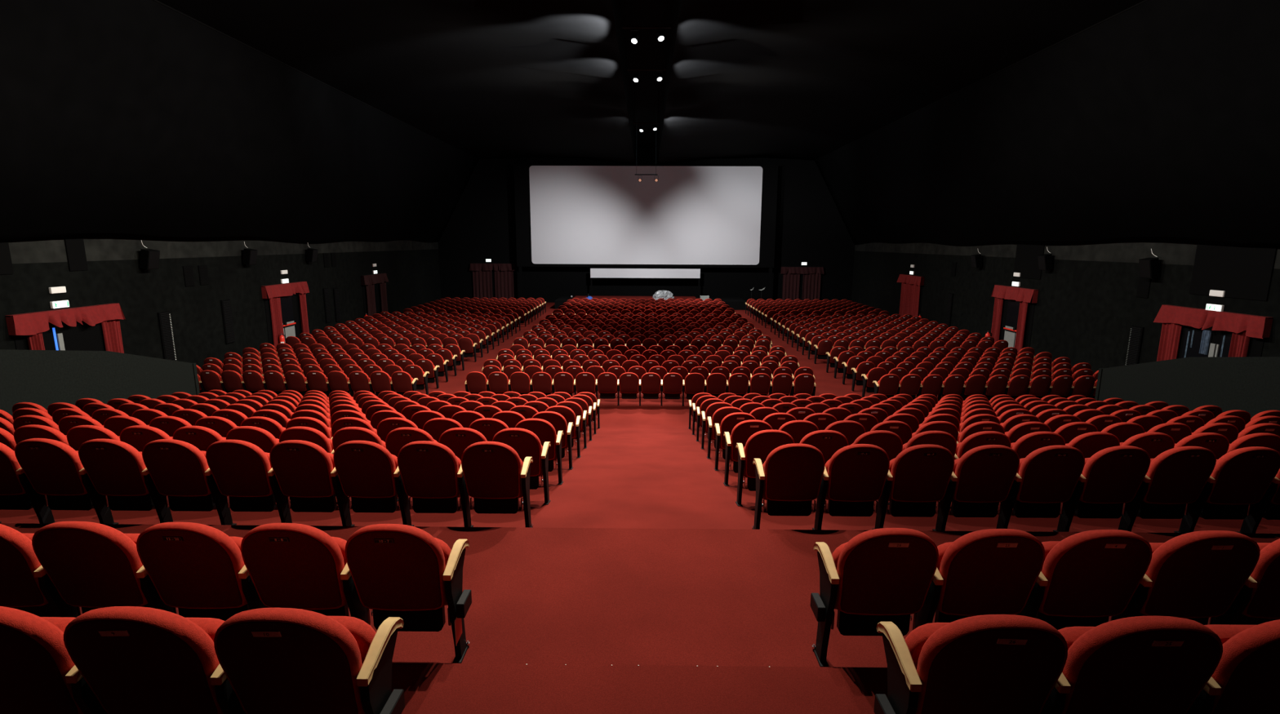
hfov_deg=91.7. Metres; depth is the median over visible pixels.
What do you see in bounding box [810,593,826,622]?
light
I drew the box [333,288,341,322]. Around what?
wall panel
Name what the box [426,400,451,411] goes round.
chair
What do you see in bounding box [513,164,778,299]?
screen
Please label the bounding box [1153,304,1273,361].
curtained exit
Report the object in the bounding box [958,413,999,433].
chair
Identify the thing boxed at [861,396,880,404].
chair
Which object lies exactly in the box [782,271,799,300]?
curtain
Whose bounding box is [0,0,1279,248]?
ceiling
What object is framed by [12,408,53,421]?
chair
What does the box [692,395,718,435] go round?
chair
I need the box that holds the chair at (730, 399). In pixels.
[723,395,743,404]
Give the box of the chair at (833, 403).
[820,399,843,408]
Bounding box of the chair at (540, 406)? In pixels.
[523,400,548,412]
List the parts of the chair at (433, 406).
backrest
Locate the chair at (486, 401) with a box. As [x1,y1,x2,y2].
[475,396,497,405]
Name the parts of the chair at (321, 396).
panel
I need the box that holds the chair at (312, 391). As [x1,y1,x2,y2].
[304,390,328,399]
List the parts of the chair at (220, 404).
panel, backrest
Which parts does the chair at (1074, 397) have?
panel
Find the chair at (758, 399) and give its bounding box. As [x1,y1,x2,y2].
[751,395,771,403]
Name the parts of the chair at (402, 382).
panel, backrest, leg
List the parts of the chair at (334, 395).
panel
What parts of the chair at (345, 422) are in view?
panel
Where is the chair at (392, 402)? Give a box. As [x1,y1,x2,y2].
[387,396,411,408]
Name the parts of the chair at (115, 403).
panel, backrest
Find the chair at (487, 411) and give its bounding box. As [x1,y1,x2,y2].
[473,404,502,417]
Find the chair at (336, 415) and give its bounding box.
[330,409,370,426]
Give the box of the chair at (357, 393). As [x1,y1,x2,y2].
[353,391,373,400]
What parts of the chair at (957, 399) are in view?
panel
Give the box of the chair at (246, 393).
[232,390,252,396]
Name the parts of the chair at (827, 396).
backrest, panel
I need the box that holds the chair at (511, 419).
[491,411,525,428]
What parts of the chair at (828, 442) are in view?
backrest, number plate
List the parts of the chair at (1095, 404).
backrest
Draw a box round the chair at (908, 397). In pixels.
[893,394,912,403]
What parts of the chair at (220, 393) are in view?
panel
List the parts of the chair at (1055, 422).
backrest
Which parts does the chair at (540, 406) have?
backrest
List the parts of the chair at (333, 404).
panel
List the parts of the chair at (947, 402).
backrest, panel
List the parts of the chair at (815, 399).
backrest, panel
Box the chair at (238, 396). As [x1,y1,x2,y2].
[223,392,245,399]
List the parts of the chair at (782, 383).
leg, panel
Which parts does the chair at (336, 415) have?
panel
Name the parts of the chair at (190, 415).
backrest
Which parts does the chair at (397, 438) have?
number plate, backrest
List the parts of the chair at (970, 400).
panel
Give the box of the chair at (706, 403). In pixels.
[696,398,724,441]
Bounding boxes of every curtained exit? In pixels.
[5,302,125,353]
[261,281,309,348]
[360,273,388,316]
[469,263,515,299]
[780,266,823,300]
[897,274,924,316]
[991,284,1038,352]
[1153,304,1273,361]
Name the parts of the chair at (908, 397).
backrest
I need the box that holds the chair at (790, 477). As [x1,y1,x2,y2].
[751,443,825,529]
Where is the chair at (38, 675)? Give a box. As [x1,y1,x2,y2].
[0,606,107,713]
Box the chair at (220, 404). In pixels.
[203,399,230,409]
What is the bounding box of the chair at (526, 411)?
[509,405,538,418]
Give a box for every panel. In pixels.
[182,265,195,286]
[197,265,209,285]
[323,253,329,267]
[589,267,701,296]
[1136,276,1151,297]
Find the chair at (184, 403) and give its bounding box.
[171,399,198,408]
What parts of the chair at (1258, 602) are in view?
leg, armrest, backrest, panel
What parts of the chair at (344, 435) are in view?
panel, backrest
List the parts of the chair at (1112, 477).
leg, armrest, backrest, panel, number plate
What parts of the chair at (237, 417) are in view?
backrest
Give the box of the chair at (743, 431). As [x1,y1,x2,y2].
[723,419,773,486]
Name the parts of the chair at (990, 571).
leg, armrest, panel, number plate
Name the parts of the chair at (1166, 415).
backrest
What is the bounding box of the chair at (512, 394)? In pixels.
[502,391,520,397]
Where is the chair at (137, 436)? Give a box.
[120,425,173,452]
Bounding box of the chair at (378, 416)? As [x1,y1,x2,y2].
[370,410,405,430]
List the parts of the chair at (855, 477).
leg, armrest, backrest, panel, number plate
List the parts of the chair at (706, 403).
leg, armrest, panel, backrest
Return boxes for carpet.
[573,295,696,300]
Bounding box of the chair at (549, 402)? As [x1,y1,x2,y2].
[535,397,557,407]
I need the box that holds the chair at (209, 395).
[198,392,218,399]
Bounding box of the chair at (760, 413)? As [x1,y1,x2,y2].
[749,407,779,421]
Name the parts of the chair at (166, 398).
panel, backrest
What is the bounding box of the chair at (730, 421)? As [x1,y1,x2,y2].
[714,412,755,471]
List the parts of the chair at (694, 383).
leg, backrest, panel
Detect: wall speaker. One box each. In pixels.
[138,240,159,269]
[241,242,257,265]
[305,244,318,262]
[970,251,982,268]
[1037,246,1053,271]
[1138,248,1160,279]
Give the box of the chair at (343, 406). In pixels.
[329,404,365,417]
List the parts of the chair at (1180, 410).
backrest, panel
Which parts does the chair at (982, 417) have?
panel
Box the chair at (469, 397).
[463,394,483,400]
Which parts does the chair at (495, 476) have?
number plate, panel, backrest, leg, armrest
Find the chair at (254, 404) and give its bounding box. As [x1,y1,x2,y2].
[235,399,262,411]
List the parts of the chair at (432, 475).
number plate, panel, backrest, armrest, leg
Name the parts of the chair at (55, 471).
number plate, panel, backrest, armrest, leg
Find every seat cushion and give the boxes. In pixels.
[22,533,34,540]
[40,617,75,632]
[124,533,140,544]
[186,617,224,642]
[230,537,244,564]
[264,452,271,468]
[327,453,336,497]
[328,438,333,450]
[328,616,376,664]
[331,537,346,566]
[391,453,398,497]
[434,537,451,605]
[456,456,461,497]
[518,458,523,497]
[538,444,542,476]
[553,434,557,461]
[762,461,766,500]
[825,459,830,500]
[831,542,848,609]
[888,457,895,501]
[904,622,949,670]
[937,542,953,571]
[952,458,959,474]
[955,442,961,455]
[1017,457,1025,474]
[1040,541,1060,571]
[1057,626,1094,650]
[1149,542,1164,553]
[1204,624,1255,644]
[1257,542,1271,551]
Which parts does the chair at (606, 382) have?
leg, panel, backrest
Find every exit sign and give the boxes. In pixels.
[49,300,69,308]
[280,278,288,283]
[1011,281,1020,286]
[1205,303,1224,311]
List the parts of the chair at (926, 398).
panel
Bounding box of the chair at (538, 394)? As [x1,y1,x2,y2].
[528,391,546,398]
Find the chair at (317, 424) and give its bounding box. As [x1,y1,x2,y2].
[285,417,332,439]
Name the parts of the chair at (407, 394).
panel, backrest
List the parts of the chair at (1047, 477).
leg, armrest, backrest, panel, number plate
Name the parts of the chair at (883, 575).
foot plate, leg, armrest, backrest, panel, number plate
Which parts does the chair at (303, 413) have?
panel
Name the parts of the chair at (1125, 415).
backrest, panel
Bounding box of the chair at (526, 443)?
[492,427,551,505]
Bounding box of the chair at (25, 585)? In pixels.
[0,524,78,617]
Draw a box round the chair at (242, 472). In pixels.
[205,440,292,523]
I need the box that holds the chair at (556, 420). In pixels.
[531,411,573,470]
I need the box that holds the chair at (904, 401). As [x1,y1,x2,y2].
[886,396,908,406]
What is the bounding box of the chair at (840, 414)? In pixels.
[822,407,851,421]
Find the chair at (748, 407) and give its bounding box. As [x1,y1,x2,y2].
[738,402,765,413]
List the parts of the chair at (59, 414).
panel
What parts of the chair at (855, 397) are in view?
backrest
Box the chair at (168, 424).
[149,416,191,436]
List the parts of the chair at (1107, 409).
backrest, panel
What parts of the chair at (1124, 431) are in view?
backrest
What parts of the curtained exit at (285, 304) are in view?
doorway, door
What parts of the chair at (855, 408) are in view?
backrest, panel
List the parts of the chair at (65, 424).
panel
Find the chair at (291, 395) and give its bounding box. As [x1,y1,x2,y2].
[276,392,301,403]
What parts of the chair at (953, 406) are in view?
panel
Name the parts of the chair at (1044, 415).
backrest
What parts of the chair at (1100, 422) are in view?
backrest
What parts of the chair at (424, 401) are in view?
backrest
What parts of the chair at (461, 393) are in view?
panel, backrest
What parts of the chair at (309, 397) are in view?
panel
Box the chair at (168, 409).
[153,403,183,416]
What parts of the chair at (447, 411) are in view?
backrest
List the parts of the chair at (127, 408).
panel, backrest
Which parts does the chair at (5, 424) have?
panel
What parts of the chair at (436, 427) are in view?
backrest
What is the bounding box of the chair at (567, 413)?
[545,405,581,457]
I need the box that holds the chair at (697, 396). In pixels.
[688,392,711,429]
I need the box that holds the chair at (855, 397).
[844,393,862,400]
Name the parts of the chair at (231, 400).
panel, backrest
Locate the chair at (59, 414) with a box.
[52,408,92,425]
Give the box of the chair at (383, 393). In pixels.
[377,391,396,399]
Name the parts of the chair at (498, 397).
backrest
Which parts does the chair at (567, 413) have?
backrest, panel, leg, armrest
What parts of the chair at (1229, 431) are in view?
panel, number plate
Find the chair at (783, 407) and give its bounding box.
[772,402,797,413]
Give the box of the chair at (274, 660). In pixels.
[213,608,404,713]
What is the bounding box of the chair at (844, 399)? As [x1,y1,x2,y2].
[833,395,853,404]
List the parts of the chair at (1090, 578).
leg, armrest, panel, number plate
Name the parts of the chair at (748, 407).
backrest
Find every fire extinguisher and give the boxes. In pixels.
[279,333,285,343]
[985,330,991,336]
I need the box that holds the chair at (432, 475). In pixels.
[397,440,473,527]
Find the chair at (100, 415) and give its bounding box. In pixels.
[92,408,128,425]
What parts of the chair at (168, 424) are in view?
backrest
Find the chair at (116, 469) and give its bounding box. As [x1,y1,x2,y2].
[78,439,173,523]
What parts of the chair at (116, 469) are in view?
number plate, panel, backrest, armrest, leg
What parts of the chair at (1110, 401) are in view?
backrest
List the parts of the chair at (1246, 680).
leg, armrest, panel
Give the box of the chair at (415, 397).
[408,393,429,402]
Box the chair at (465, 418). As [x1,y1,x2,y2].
[451,410,484,428]
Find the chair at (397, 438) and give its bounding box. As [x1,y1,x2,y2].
[385,427,437,457]
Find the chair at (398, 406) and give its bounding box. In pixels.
[393,400,419,413]
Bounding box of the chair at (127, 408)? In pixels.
[118,403,149,417]
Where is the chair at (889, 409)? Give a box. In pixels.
[869,403,896,416]
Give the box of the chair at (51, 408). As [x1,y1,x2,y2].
[47,402,82,416]
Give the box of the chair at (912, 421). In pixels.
[883,413,919,434]
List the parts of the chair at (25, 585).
panel, backrest, armrest, leg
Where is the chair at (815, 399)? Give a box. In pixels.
[806,395,826,403]
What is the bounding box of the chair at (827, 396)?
[819,393,836,399]
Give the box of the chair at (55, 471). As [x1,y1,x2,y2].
[14,438,118,524]
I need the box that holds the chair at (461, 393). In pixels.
[453,391,471,397]
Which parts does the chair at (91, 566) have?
panel, armrest, leg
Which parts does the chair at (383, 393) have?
panel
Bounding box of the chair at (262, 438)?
[226,426,290,500]
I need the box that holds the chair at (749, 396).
[742,393,761,399]
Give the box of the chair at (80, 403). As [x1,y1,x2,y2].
[75,398,102,410]
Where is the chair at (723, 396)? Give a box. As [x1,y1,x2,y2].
[717,392,737,400]
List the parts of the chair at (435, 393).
panel, backrest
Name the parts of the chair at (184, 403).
panel, backrest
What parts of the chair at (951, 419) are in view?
panel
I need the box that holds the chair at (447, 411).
[436,404,466,418]
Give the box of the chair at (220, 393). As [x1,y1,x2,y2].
[207,390,226,395]
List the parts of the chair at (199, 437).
number plate, backrest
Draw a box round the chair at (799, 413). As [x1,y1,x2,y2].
[786,407,815,420]
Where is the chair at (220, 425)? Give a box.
[195,416,238,437]
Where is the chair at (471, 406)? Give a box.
[458,400,484,411]
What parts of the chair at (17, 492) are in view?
panel, backrest, armrest, leg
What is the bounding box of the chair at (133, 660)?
[63,606,246,713]
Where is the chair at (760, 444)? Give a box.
[735,429,795,506]
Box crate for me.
[699,295,709,301]
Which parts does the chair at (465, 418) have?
backrest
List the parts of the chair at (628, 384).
leg, backrest, panel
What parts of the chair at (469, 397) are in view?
backrest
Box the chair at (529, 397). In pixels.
[517,394,537,401]
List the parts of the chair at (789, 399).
backrest, panel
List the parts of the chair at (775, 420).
backrest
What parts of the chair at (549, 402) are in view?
backrest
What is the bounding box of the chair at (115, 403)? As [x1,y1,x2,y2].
[106,398,133,409]
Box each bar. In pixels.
[626,19,666,71]
[635,151,657,175]
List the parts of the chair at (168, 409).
backrest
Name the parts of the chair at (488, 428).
backrest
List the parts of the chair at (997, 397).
panel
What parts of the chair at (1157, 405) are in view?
backrest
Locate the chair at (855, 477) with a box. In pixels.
[812,444,889,529]
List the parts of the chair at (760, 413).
backrest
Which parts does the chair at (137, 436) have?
number plate, backrest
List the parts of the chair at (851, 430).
backrest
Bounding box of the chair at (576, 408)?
[555,401,586,448]
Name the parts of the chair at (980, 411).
panel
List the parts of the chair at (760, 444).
leg, armrest, backrest, panel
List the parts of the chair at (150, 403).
panel, backrest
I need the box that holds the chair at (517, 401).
[506,397,528,405]
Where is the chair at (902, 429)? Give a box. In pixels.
[870,421,911,444]
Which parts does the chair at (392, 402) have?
panel, backrest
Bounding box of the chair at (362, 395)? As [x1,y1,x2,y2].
[355,393,377,404]
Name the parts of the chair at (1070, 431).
backrest, number plate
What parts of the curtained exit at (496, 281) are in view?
doorway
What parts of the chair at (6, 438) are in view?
panel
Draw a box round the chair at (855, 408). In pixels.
[837,403,863,414]
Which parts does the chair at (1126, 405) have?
backrest, panel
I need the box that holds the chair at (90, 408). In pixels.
[82,402,114,417]
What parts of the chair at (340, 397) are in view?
panel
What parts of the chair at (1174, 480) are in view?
leg, armrest, backrest, panel, number plate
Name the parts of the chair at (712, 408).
leg, armrest, panel, backrest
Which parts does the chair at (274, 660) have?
number plate, panel, leg, armrest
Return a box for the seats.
[195,297,1098,401]
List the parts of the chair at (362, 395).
backrest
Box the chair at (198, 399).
[185,395,209,403]
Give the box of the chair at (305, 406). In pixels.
[294,404,330,419]
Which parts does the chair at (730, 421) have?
armrest, leg, backrest, panel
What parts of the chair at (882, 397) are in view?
backrest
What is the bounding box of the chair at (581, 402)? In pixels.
[564,397,592,440]
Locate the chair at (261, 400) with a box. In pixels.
[244,395,268,405]
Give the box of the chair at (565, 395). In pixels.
[552,391,571,399]
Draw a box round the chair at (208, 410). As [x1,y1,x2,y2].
[189,403,219,416]
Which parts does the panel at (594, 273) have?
panel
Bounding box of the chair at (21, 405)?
[12,402,48,413]
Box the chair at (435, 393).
[427,391,445,398]
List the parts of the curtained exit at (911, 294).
doorway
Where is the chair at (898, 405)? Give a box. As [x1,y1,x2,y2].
[879,400,902,411]
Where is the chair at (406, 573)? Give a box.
[345,524,471,663]
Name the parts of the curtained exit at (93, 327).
doorway, door frame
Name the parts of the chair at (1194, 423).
backrest, panel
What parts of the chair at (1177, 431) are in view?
backrest, panel, number plate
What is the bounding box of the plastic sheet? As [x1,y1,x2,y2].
[652,290,674,300]
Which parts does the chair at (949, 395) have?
panel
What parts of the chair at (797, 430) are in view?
backrest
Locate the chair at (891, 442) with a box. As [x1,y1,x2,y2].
[851,430,902,461]
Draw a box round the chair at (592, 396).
[577,391,599,428]
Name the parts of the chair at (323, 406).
panel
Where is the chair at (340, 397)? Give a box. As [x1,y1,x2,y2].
[328,395,358,406]
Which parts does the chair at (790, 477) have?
leg, armrest, backrest, panel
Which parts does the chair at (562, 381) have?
panel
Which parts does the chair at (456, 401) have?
panel, backrest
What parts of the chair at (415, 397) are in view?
panel, backrest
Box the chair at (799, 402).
[791,399,813,407]
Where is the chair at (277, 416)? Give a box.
[251,409,290,427]
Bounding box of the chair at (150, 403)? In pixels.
[138,398,165,408]
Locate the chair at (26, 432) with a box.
[13,424,69,445]
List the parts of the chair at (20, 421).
panel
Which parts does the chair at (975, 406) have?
panel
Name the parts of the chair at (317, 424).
number plate, panel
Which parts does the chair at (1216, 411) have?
backrest, panel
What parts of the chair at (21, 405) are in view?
panel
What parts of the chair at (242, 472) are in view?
panel, backrest, armrest, leg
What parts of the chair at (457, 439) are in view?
number plate, backrest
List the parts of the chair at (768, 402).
backrest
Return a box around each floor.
[0,428,1279,713]
[327,302,963,408]
[586,408,702,429]
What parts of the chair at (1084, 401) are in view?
backrest, panel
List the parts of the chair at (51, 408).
panel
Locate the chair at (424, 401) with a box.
[417,396,439,406]
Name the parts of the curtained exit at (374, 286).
doorway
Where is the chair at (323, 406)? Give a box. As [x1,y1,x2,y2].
[297,400,329,413]
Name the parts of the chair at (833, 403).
backrest, panel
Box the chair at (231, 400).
[214,395,239,404]
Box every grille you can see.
[148,251,159,269]
[249,250,257,264]
[311,249,318,262]
[970,256,976,267]
[1037,256,1045,270]
[1138,260,1151,278]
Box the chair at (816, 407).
[804,403,830,413]
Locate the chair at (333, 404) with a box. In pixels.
[329,400,361,412]
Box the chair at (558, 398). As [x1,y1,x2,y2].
[544,394,564,403]
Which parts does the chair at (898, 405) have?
backrest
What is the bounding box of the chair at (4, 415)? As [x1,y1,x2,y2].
[0,409,13,424]
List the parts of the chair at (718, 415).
armrest, leg, panel, backrest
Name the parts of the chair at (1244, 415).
panel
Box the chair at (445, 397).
[436,393,456,401]
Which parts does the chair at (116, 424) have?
panel, backrest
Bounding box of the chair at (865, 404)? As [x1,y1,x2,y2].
[849,399,873,408]
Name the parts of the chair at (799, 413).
backrest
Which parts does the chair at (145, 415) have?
backrest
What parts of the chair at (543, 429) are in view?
panel, backrest, leg, armrest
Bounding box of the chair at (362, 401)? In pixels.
[358,396,383,408]
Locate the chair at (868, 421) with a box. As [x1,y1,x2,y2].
[844,413,878,432]
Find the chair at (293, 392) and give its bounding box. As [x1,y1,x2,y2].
[280,390,302,399]
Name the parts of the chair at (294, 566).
number plate, panel, armrest, leg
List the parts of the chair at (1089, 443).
backrest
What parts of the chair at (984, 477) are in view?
leg, armrest, backrest, panel, number plate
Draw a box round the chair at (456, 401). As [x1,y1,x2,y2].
[446,396,468,405]
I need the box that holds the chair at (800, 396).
[793,393,811,399]
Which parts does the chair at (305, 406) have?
panel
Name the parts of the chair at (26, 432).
panel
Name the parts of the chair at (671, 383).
leg, backrest, panel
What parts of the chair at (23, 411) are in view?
panel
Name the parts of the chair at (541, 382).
panel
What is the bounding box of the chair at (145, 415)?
[131,408,168,425]
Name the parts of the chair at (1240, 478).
leg, armrest, backrest, panel, number plate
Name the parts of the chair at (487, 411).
backrest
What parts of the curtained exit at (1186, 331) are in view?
door frame, door frame, doorway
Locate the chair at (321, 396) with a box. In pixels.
[302,392,328,404]
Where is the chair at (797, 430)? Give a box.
[778,420,818,443]
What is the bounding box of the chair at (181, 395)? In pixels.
[171,391,191,399]
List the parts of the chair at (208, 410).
backrest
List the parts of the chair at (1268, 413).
panel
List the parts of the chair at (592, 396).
backrest, panel, leg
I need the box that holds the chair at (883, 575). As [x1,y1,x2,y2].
[810,528,938,667]
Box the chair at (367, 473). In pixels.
[333,440,413,526]
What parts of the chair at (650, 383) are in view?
leg, backrest, panel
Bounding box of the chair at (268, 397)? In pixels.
[250,392,273,401]
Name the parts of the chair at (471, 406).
backrest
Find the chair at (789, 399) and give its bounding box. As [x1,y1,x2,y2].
[778,395,798,403]
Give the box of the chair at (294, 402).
[272,395,298,407]
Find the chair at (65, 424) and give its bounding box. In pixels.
[57,415,103,435]
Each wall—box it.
[0,238,440,368]
[0,349,196,416]
[438,147,854,302]
[851,241,1279,374]
[1097,356,1279,418]
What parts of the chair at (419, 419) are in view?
backrest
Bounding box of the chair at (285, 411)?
[259,404,293,419]
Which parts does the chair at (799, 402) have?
backrest, panel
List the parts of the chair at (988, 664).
armrest, leg, panel, number plate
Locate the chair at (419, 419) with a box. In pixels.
[410,410,444,430]
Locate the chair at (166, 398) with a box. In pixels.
[156,395,179,403]
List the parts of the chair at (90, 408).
panel, backrest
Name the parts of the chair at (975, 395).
panel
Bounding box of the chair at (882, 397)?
[868,394,888,401]
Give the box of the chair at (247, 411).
[224,404,256,417]
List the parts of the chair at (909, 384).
leg, backrest, panel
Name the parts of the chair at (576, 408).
backrest, panel, leg, armrest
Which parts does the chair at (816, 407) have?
backrest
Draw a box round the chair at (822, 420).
[803,413,837,430]
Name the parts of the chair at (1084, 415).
backrest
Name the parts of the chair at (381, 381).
panel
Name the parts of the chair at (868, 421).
backrest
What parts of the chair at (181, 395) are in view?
panel, backrest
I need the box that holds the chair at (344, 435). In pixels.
[332,426,398,502]
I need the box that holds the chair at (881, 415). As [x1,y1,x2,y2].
[858,408,888,423]
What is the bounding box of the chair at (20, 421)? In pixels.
[13,415,59,431]
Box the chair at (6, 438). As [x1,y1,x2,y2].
[0,427,16,451]
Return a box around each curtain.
[26,332,44,350]
[101,319,124,353]
[269,297,284,348]
[298,293,309,333]
[365,284,376,316]
[379,281,388,312]
[472,270,493,298]
[494,270,514,299]
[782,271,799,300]
[801,272,821,300]
[898,282,911,316]
[908,284,919,316]
[991,297,1003,342]
[1014,301,1028,352]
[1156,323,1182,361]
[1199,329,1212,355]
[1228,330,1249,356]
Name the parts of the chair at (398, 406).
backrest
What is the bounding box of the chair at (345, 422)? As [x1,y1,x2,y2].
[331,417,377,437]
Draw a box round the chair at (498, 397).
[490,394,510,400]
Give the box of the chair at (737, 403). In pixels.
[730,398,753,408]
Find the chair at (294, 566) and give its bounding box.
[240,523,368,623]
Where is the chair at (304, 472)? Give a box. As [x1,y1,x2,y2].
[269,440,355,526]
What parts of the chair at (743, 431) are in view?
leg, armrest, backrest, panel, number plate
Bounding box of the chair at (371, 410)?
[365,404,397,421]
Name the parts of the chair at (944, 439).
backrest, panel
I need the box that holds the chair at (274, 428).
[240,416,285,439]
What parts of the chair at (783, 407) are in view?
backrest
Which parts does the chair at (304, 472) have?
number plate, panel, backrest, armrest, leg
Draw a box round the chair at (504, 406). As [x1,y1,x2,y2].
[490,400,516,411]
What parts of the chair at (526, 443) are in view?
number plate, panel, backrest, leg, armrest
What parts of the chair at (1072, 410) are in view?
backrest, panel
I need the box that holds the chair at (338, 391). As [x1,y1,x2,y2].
[328,390,353,399]
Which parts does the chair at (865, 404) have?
backrest, panel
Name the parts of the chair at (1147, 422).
backrest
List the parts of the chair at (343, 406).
panel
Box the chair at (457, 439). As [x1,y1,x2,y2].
[438,427,487,460]
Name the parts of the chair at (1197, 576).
leg, armrest, panel, number plate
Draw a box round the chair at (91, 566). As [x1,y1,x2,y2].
[31,521,173,616]
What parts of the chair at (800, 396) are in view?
backrest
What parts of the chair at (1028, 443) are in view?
backrest, panel, number plate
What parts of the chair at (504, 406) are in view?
backrest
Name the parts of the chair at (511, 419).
backrest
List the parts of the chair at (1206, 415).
backrest, panel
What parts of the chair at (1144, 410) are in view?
backrest, panel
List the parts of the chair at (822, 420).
backrest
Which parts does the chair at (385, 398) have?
panel, backrest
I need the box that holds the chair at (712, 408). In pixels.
[701,402,733,449]
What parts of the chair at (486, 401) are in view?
panel, backrest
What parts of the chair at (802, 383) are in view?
leg, panel, leg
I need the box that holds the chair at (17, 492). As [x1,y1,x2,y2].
[0,442,54,524]
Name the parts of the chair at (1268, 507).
leg, backrest, armrest, panel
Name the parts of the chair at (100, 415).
panel, backrest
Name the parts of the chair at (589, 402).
backrest, panel, leg, armrest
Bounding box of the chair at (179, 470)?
[142,439,236,525]
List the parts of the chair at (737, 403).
backrest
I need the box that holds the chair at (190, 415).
[171,408,207,426]
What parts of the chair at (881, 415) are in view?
backrest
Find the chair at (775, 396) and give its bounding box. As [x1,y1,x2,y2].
[768,393,786,399]
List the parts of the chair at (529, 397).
backrest, panel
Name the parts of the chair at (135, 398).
panel, backrest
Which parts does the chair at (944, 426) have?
panel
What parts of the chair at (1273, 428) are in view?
panel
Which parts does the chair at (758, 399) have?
backrest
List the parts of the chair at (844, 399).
backrest, panel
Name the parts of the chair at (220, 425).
backrest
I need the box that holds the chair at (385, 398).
[382,393,403,404]
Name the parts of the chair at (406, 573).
number plate, panel, backrest, label frame, leg, armrest, foot plate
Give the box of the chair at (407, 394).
[402,391,421,398]
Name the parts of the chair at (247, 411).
backrest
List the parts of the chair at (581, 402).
backrest, panel, leg, armrest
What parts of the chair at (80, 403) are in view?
panel, backrest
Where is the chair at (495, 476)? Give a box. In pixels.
[461,441,533,528]
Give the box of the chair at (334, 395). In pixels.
[328,393,355,402]
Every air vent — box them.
[156,311,176,360]
[220,299,235,344]
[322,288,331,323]
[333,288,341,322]
[945,293,953,325]
[1125,325,1144,365]
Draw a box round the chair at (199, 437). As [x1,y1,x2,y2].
[173,426,226,451]
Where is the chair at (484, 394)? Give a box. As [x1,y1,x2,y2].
[478,391,495,397]
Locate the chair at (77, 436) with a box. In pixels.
[66,425,119,450]
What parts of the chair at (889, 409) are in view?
backrest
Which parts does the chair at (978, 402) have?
panel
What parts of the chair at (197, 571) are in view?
number plate, panel, armrest, leg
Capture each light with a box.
[48,286,66,293]
[280,270,287,274]
[379,689,404,713]
[456,590,471,618]
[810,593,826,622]
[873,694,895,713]
[1013,272,1020,276]
[1208,289,1225,297]
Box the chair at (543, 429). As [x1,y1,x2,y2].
[515,418,563,484]
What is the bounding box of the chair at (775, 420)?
[762,413,796,430]
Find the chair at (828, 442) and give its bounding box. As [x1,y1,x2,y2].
[799,430,848,463]
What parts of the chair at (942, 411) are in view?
panel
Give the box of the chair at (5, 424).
[0,417,14,435]
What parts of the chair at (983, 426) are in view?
panel, number plate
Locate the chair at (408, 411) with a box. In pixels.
[400,404,431,420]
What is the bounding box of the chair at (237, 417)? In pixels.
[211,408,247,426]
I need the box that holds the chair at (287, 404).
[266,399,297,413]
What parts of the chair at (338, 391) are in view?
panel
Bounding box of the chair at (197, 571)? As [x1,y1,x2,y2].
[136,522,269,621]
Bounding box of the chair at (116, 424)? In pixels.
[103,415,149,435]
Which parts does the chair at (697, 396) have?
leg, panel, backrest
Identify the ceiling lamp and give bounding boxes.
[630,30,639,43]
[632,71,639,82]
[639,124,644,131]
[652,123,657,130]
[655,28,665,40]
[655,70,662,80]
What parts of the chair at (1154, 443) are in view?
backrest, number plate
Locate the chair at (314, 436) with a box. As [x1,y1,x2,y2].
[279,426,334,454]
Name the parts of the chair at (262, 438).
panel, backrest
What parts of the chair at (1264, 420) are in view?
panel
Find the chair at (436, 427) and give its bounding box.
[422,417,462,442]
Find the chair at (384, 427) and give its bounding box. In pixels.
[377,417,417,442]
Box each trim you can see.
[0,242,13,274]
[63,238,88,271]
[153,0,479,159]
[192,363,199,395]
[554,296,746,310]
[814,0,1148,160]
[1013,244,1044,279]
[1094,368,1102,400]
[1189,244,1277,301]
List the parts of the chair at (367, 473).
number plate, panel, backrest, armrest, leg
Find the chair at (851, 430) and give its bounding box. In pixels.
[824,420,866,445]
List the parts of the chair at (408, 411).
backrest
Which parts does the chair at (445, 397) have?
panel, backrest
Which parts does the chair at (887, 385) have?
leg, backrest, panel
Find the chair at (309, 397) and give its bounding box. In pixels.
[300,395,329,408]
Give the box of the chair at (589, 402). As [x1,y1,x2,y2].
[571,394,596,434]
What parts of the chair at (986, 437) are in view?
panel, number plate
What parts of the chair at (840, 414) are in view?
backrest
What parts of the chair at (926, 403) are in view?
panel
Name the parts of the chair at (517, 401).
backrest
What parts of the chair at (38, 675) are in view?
panel, armrest, leg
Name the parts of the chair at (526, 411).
backrest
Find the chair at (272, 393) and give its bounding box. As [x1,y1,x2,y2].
[257,390,277,398]
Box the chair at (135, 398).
[127,395,150,404]
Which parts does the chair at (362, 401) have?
panel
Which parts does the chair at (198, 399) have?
panel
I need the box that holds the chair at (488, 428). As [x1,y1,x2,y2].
[468,417,508,441]
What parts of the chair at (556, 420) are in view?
backrest, panel, leg, armrest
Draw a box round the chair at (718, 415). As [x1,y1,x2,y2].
[706,406,743,459]
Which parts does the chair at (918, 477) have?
leg, armrest, backrest, panel, number plate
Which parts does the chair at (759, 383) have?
panel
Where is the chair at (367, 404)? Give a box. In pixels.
[361,400,388,414]
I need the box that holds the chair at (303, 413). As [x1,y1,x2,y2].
[290,409,331,428]
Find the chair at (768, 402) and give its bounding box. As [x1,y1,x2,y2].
[760,399,782,408]
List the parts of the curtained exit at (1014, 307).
door, doorway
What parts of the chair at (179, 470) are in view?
number plate, panel, backrest, armrest, leg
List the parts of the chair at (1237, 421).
panel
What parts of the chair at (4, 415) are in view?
panel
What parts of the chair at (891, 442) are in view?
backrest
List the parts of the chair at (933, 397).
panel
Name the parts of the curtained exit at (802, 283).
doorway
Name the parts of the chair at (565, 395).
panel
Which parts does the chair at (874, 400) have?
backrest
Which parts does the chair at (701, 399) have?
leg, armrest, panel, backrest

